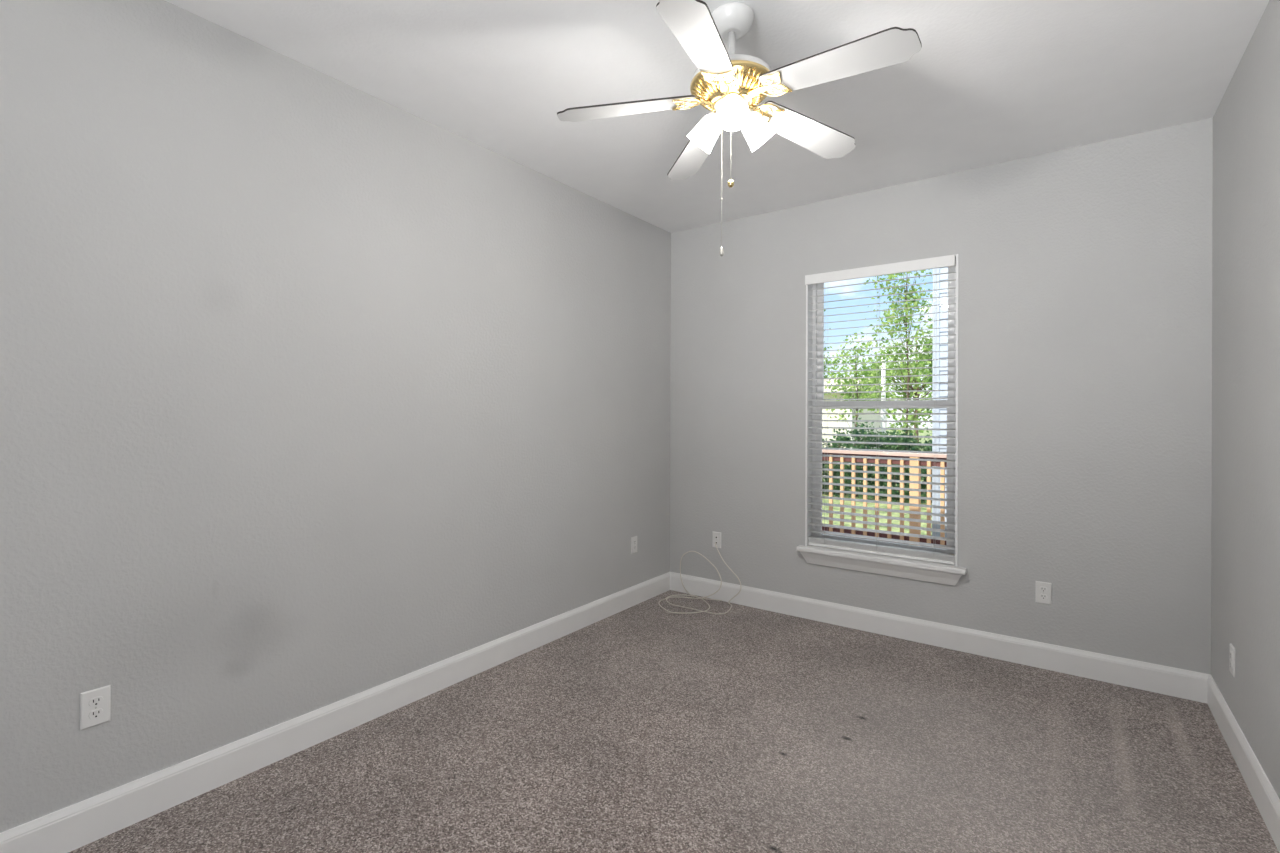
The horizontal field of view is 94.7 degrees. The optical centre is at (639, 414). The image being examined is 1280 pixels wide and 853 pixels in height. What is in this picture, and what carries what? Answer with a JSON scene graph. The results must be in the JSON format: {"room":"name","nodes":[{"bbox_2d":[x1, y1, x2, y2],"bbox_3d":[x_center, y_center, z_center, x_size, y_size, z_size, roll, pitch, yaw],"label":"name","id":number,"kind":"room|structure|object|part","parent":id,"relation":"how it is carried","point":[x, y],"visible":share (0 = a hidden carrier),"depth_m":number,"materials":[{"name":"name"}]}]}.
{"room":"empty bedroom","nodes":[
{"label":"empty bedroom","id":0,"kind":"room"},
{"bbox_2d":[0,0,670,832],"bbox_3d":[-1.651,-0.033,2.072,0.150,2.740,6.500,0,0,36],"label":"wall","id":1,"kind":"structure","parent":0,"point":[316,392],"depth_m":2.25,"materials":[{"name":"grey paint"}]},
{"bbox_2d":[80,685,110,729],"bbox_3d":[-1.714,0.922,1.855,0.008,0.114,0.071,0,0,36],"label":"wall outlet","id":2,"kind":"object","parent":1,"relation":"attached to","point":[95,704],"visible":1,"depth_m":1.85,"materials":[{"name":"white plastic"}]},
{"bbox_2d":[89,708,102,718],"bbox_3d":[-1.712,0.941,1.854,0.003,0.026,0.034,0,0,36],"label":"receptacle","id":3,"kind":"object","parent":2,"relation":"attached to","point":[94,713],"depth_m":1.85,"materials":[{"name":"white plastic"}]},
{"bbox_2d":[89,696,102,706],"bbox_3d":[-1.711,0.902,1.854,0.003,0.026,0.034,0,0,36],"label":"receptacle","id":4,"kind":"object","parent":2,"relation":"attached to","point":[94,701],"depth_m":1.85,"materials":[{"name":"white plastic"}]},
{"bbox_2d":[0,572,669,852],"bbox_3d":[-1.589,1.270,2.024,0.014,0.134,6.200,0,0,36],"label":"baseboard","id":5,"kind":"structure","parent":1,"relation":"attached to","point":[70,828],"depth_m":2.27,"materials":[{"name":"white wood"}]},
{"bbox_2d":[631,536,636,553],"bbox_3d":[-0.039,0.918,4.157,0.008,0.114,0.071,0,0,36],"label":"wall outlet","id":6,"kind":"object","parent":1,"relation":"attached to","point":[633,539],"visible":1,"depth_m":4.15,"materials":[{"name":"white plastic"}]},
{"bbox_2d":[68,590,1278,852],"bbox_3d":[-0.374,1.401,1.139,3.321,0.120,6.500,0,0,36],"label":"floor","id":7,"kind":"structure","parent":0,"point":[644,727],"depth_m":2.26,"materials":[{"name":"carpet"}]},
{"bbox_2d":[658,543,740,613],"bbox_3d":[0.400,1.140,4.126,0.544,0.418,0.455,0,0,36],"label":"cable","id":8,"kind":"object","parent":7,"relation":"on","point":[666,598],"visible":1,"depth_m":4.21,"materials":[{"name":"white plastic"}]},
{"bbox_2d":[165,0,1268,232],"bbox_3d":[-0.365,-1.459,1.139,3.321,0.120,6.500,0,0,36],"label":"ceiling","id":9,"kind":"structure","parent":0,"point":[989,82],"depth_m":2.44,"materials":[{"name":"paint"}]},
{"bbox_2d":[557,0,921,255],"bbox_3d":[0.344,-0.978,2.036,1.156,0.836,1.186,0,0,36],"label":"ceiling fan","id":10,"kind":"object","parent":9,"relation":"hanging from","point":[730,85],"visible":1,"depth_m":1.99,"materials":[{"name":"white metal"}]},
{"bbox_3d":[-0.050,-1.088,2.095,0.490,0.006,0.140,-5,11,4],"label":"blade","id":11,"kind":"part","parent":10,"relation":"part of","materials":[{"name":"white wood"}]},
{"bbox_3d":[0.233,-1.087,2.429,0.140,0.006,0.490,-11,-2,-14],"label":"blade","id":12,"kind":"part","parent":10,"relation":"part of","materials":[{"name":"white laminate"}]},
{"bbox_3d":[0.180,-1.087,1.724,0.140,0.006,0.490,12,9,21],"label":"blade","id":13,"kind":"part","parent":10,"relation":"part of","materials":[{"name":"white laminate"}]},
{"bbox_3d":[0.235,-1.011,2.133,0.129,0.129,0.105,0,0,36],"label":"lamp shade","id":14,"kind":"part","parent":10,"relation":"part of","materials":[{"name":"white glass"}]},
{"bbox_3d":[0.289,-0.808,2.084,0.003,0.433,0.003,0,0,36],"label":"pull chain","id":15,"kind":"part","parent":10,"relation":"part of","materials":[{"name":"metal"}]},
{"bbox_3d":[0.289,-0.577,2.084,0.015,0.035,0.015,0,0,36],"label":"chain knob","id":16,"kind":"part","parent":10,"relation":"part of","materials":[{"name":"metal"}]},
{"bbox_3d":[0.321,-1.124,2.068,0.291,0.070,0.291,0,0,36],"label":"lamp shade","id":17,"kind":"part","parent":10,"relation":"part of","materials":[{"name":"gold metal"}]},
{"bbox_3d":[0.320,-0.816,2.078,0.023,0.030,0.023,0,0,36],"label":"chain knob","id":18,"kind":"part","parent":10,"relation":"part of","materials":[{"name":"gold metal"}]},
{"bbox_3d":[0.311,-1.011,1.956,0.114,0.129,0.126,0,0,36],"label":"lamp shade","id":19,"kind":"part","parent":10,"relation":"part of","materials":[{"name":"white glass"}]},
{"bbox_3d":[0.312,-1.021,1.968,0.055,0.071,0.067,0,0,36],"label":"bulb","id":20,"kind":"part","parent":10,"relation":"part of","materials":[{"name":"white glass"}]},
{"bbox_3d":[0.420,-1.010,2.117,0.128,0.129,0.103,0,0,-9],"label":"lamp shade","id":21,"kind":"part","parent":10,"relation":"part of","materials":[{"name":"white glass"}]},
{"bbox_3d":[0.638,-1.085,2.263,0.490,0.006,0.140,6,-14,-32],"label":"blade","id":22,"kind":"part","parent":10,"relation":"part of","materials":[{"name":"white laminate"}]},
{"bbox_3d":[0.605,-1.086,1.827,0.490,0.006,0.140,6,-7,40],"label":"blade","id":23,"kind":"part","parent":10,"relation":"part of","materials":[{"name":"white laminate"}]},
{"bbox_2d":[670,118,1212,673],"bbox_3d":[1.499,-0.023,3.707,3.021,2.740,0.150,0,0,36],"label":"wall","id":24,"kind":"structure","parent":0,"point":[1085,271],"depth_m":3.18,"materials":[{"name":"grey paint"}]},
{"bbox_2d":[712,531,720,547],"bbox_3d":[0.558,0.912,4.290,0.071,0.114,0.009,0,0,36],"label":"outlet","id":25,"kind":"object","parent":24,"relation":"attached to","point":[716,536],"visible":1,"depth_m":4.29,"materials":[{"name":"white plastic"}]},
{"bbox_2d":[797,254,966,585],"bbox_3d":[1.489,0.029,3.675,0.984,1.900,0.203,0,0,36],"label":"window","id":26,"kind":"structure","parent":24,"relation":"in","point":[949,574],"depth_m":3.67,"materials":[{"name":"white plastic"}]},
{"bbox_2d":[805,255,955,564],"bbox_3d":[1.466,-0.026,3.663,0.882,1.783,0.082,0,0,36],"label":"window blind","id":27,"kind":"object","parent":26,"relation":"attached to","point":[949,260],"visible":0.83,"depth_m":3.63,"materials":[{"name":"white plastic"}]},
{"bbox_3d":[1.219,-0.014,3.859,0.002,1.710,0.055,0,0,36],"label":"ladder cord","id":28,"kind":"part","parent":27,"relation":"part of","materials":[{"name":"white fabric"}]},
{"bbox_3d":[1.481,-0.013,3.669,0.002,1.710,0.055,0,0,36],"label":"ladder cord","id":29,"kind":"part","parent":27,"relation":"part of","materials":[{"name":"white fabric"}]},
{"bbox_3d":[1.478,0.856,3.669,0.864,0.018,0.052,0,0,36],"label":"rail","id":30,"kind":"part","parent":27,"relation":"part of","materials":[{"name":"white plastic"}]},
{"bbox_3d":[1.743,-0.012,3.479,0.002,1.710,0.055,0,0,36],"label":"ladder cord","id":31,"kind":"part","parent":27,"relation":"part of","materials":[{"name":"white fabric"}]},
{"bbox_3d":[1.473,0.884,3.656,0.984,0.031,0.158,0,0,36],"label":"sill","id":32,"kind":"part","parent":26,"relation":"part of","materials":[{"name":"white wood"}]},
{"bbox_3d":[1.520,0.381,3.724,0.844,0.939,0.024,0,0,36],"label":"sash","id":33,"kind":"part","parent":26,"relation":"part of","materials":[{"name":"white plastic"}]},
{"bbox_3d":[1.539,-0.470,3.745,0.844,0.864,0.024,0,0,36],"label":"sash","id":34,"kind":"part","parent":26,"relation":"part of","materials":[{"name":"white plastic"}]},
{"bbox_2d":[670,572,1210,702],"bbox_3d":[1.446,1.280,3.640,3.021,0.134,0.014,0,0,36],"label":"baseboard","id":35,"kind":"structure","parent":24,"relation":"attached to","point":[1166,680],"depth_m":3.32,"materials":[{"name":"white wood"}]},
{"bbox_2d":[1035,581,1051,604],"bbox_3d":[2.146,0.948,3.135,0.071,0.114,0.008,0,0,36],"label":"wall outlet","id":36,"kind":"object","parent":24,"relation":"attached to","point":[1043,590],"visible":1,"depth_m":3.13,"materials":[{"name":"white plastic"}]},
{"bbox_2d":[1040,594,1046,598],"bbox_3d":[2.145,0.968,3.132,0.034,0.026,0.003,0,0,36],"label":"receptacle","id":37,"kind":"object","parent":36,"relation":"attached to","point":[1042,596],"depth_m":3.13,"materials":[{"name":"white plastic"}]},
{"bbox_2d":[1040,587,1046,591],"bbox_3d":[2.145,0.929,3.132,0.034,0.026,0.003,0,0,36],"label":"receptacle","id":38,"kind":"object","parent":36,"relation":"attached to","point":[1042,589],"depth_m":3.13,"materials":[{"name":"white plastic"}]},
{"bbox_2d":[1211,0,1279,798],"bbox_3d":[0.913,-0.025,0.207,0.150,2.740,6.500,0,0,36],"label":"wall","id":39,"kind":"structure","parent":0,"point":[1245,514],"depth_m":2.17,"materials":[{"name":"grey paint"}]},
{"bbox_2d":[1229,643,1234,676],"bbox_3d":[2.396,0.994,2.386,0.008,0.114,0.071,0,0,36],"label":"wall outlet","id":40,"kind":"object","parent":39,"relation":"attached to","point":[1232,649],"visible":1,"depth_m":2.37,"materials":[{"name":"white plastic"}]},
{"bbox_2d":[1207,675,1279,852],"bbox_3d":[0.842,1.278,0.255,0.014,0.134,6.200,0,0,36],"label":"baseboard","id":41,"kind":"structure","parent":39,"relation":"attached to","point":[1263,793],"depth_m":2.15,"materials":[{"name":"white wood"}]},
{"label":"outside","id":42,"kind":"structure","parent":0,"visible":0},
{"bbox_2d":[822,429,931,535],"bbox_3d":[26.746,2.028,40.983,120.000,0.200,89.850,0,0,36],"label":"ground","id":43,"kind":"structure","parent":42,"point":[896,507],"depth_m":11.28,"materials":[{"name":"green plant"}]},
{"bbox_2d":[824,309,835,380],"bbox_3d":[5.655,-0.821,19.477,1.706,5.367,1.943,0,0,0],"label":"tree","id":44,"kind":"object","parent":43,"relation":"on","point":[826,360],"visible":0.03,"depth_m":19.43,"materials":[{"name":"green plant"}]},
{"bbox_2d":[822,376,889,448],"bbox_3d":[8.594,0.020,29.369,6.100,3.700,6.800,0,0,36],"label":"house","id":45,"kind":"structure","parent":43,"relation":"on","point":[824,416],"depth_m":25.94,"materials":[{"name":"beige paint"}]},
{"bbox_3d":[9.010,0.471,25.336,0.220,2.800,0.050,0,0,36],"label":"corner trim","id":46,"kind":"part","parent":45,"relation":"part of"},
{"bbox_2d":[824,332,894,445],"bbox_3d":[6.017,-0.248,16.364,1.960,4.222,1.763,0,0,24],"label":"tree","id":47,"kind":"object","parent":43,"relation":"on","point":[844,388],"visible":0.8,"depth_m":16.33,"materials":[{"name":"green plant"}]},
{"bbox_2d":[822,418,931,503],"bbox_3d":[4.651,0.931,13.479,5.244,1.891,1.736,0,0,36],"label":"hedge","id":48,"kind":"object","parent":43,"relation":"on","point":[838,438],"visible":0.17,"depth_m":12.98,"materials":[{"name":"green plant"}]},
{"bbox_2d":[881,355,885,468],"bbox_3d":[7.264,0.015,17.598,0.180,3.700,0.176,0,0,36],"label":"utility pole","id":49,"kind":"object","parent":43,"relation":"on","point":[883,372],"visible":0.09,"depth_m":17.55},
{"bbox_2d":[837,341,932,449],"bbox_3d":[9.777,-0.517,21.038,5.237,4.788,3.125,0,0,36],"label":"tree","id":50,"kind":"object","parent":43,"relation":"on","point":[893,373],"visible":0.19,"depth_m":21.19,"materials":[{"name":"green plant"}]},
{"bbox_2d":[863,269,932,485],"bbox_3d":[6.382,-1.236,13.940,1.922,6.199,1.669,0,0,36],"label":"tree","id":51,"kind":"object","parent":43,"relation":"on","point":[904,319],"visible":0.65,"depth_m":13.88,"materials":[{"name":"green plant"}]},
{"bbox_2d":[912,318,932,439],"bbox_3d":[7.669,-0.525,15.014,1.292,4.785,1.214,0,0,-24],"label":"tree","id":52,"kind":"object","parent":43,"relation":"on","point":[929,327],"visible":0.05,"depth_m":15.13,"materials":[{"name":"green plant"}]},
{"bbox_2d":[932,267,947,536],"bbox_3d":[7.562,-1.754,8.234,5.320,7.240,6.600,0,0,36],"label":"house","id":53,"kind":"structure","parent":43,"relation":"on","point":[942,277],"depth_m":7.31,"materials":[{"name":"white"}]},
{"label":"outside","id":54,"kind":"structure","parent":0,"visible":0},
{"bbox_2d":[822,530,944,548],"bbox_3d":[1.387,1.567,6.128,12.000,0.200,3.620,0,0,36],"label":"floor","id":55,"kind":"structure","parent":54,"point":[822,530],"depth_m":7.06,"materials":[{"name":"brown wood"}]},
{"bbox_2d":[822,449,946,545],"bbox_3d":[2.230,0.948,7.284,6.600,1.043,0.151,0,0,39],"label":"deck railing","id":56,"kind":"object","parent":55,"relation":"on","point":[824,452],"visible":0.08,"depth_m":6.71,"materials":[{"name":"brown wood"}]},
{"bbox_3d":[2.229,1.379,7.284,6.600,0.070,0.038,0,0,39],"label":"rail","id":57,"kind":"part","parent":56,"relation":"part of","materials":[{"name":"brown wood"}]},
{"bbox_3d":[2.232,0.514,7.284,6.600,0.100,0.038,0,0,39],"label":"rail","id":58,"kind":"part","parent":56,"relation":"part of","materials":[{"name":"brown wood"}]},
{"bbox_3d":[2.232,0.445,7.284,6.600,0.038,0.150,0,0,39],"label":"rail","id":59,"kind":"part","parent":56,"relation":"part of","materials":[{"name":"brown wood"}]},
{"bbox_3d":[3.071,0.970,6.578,0.096,1.004,0.096,0,0,39],"label":"post","id":60,"kind":"part","parent":56,"relation":"part of","materials":[{"name":"brown wood"}]}
]}

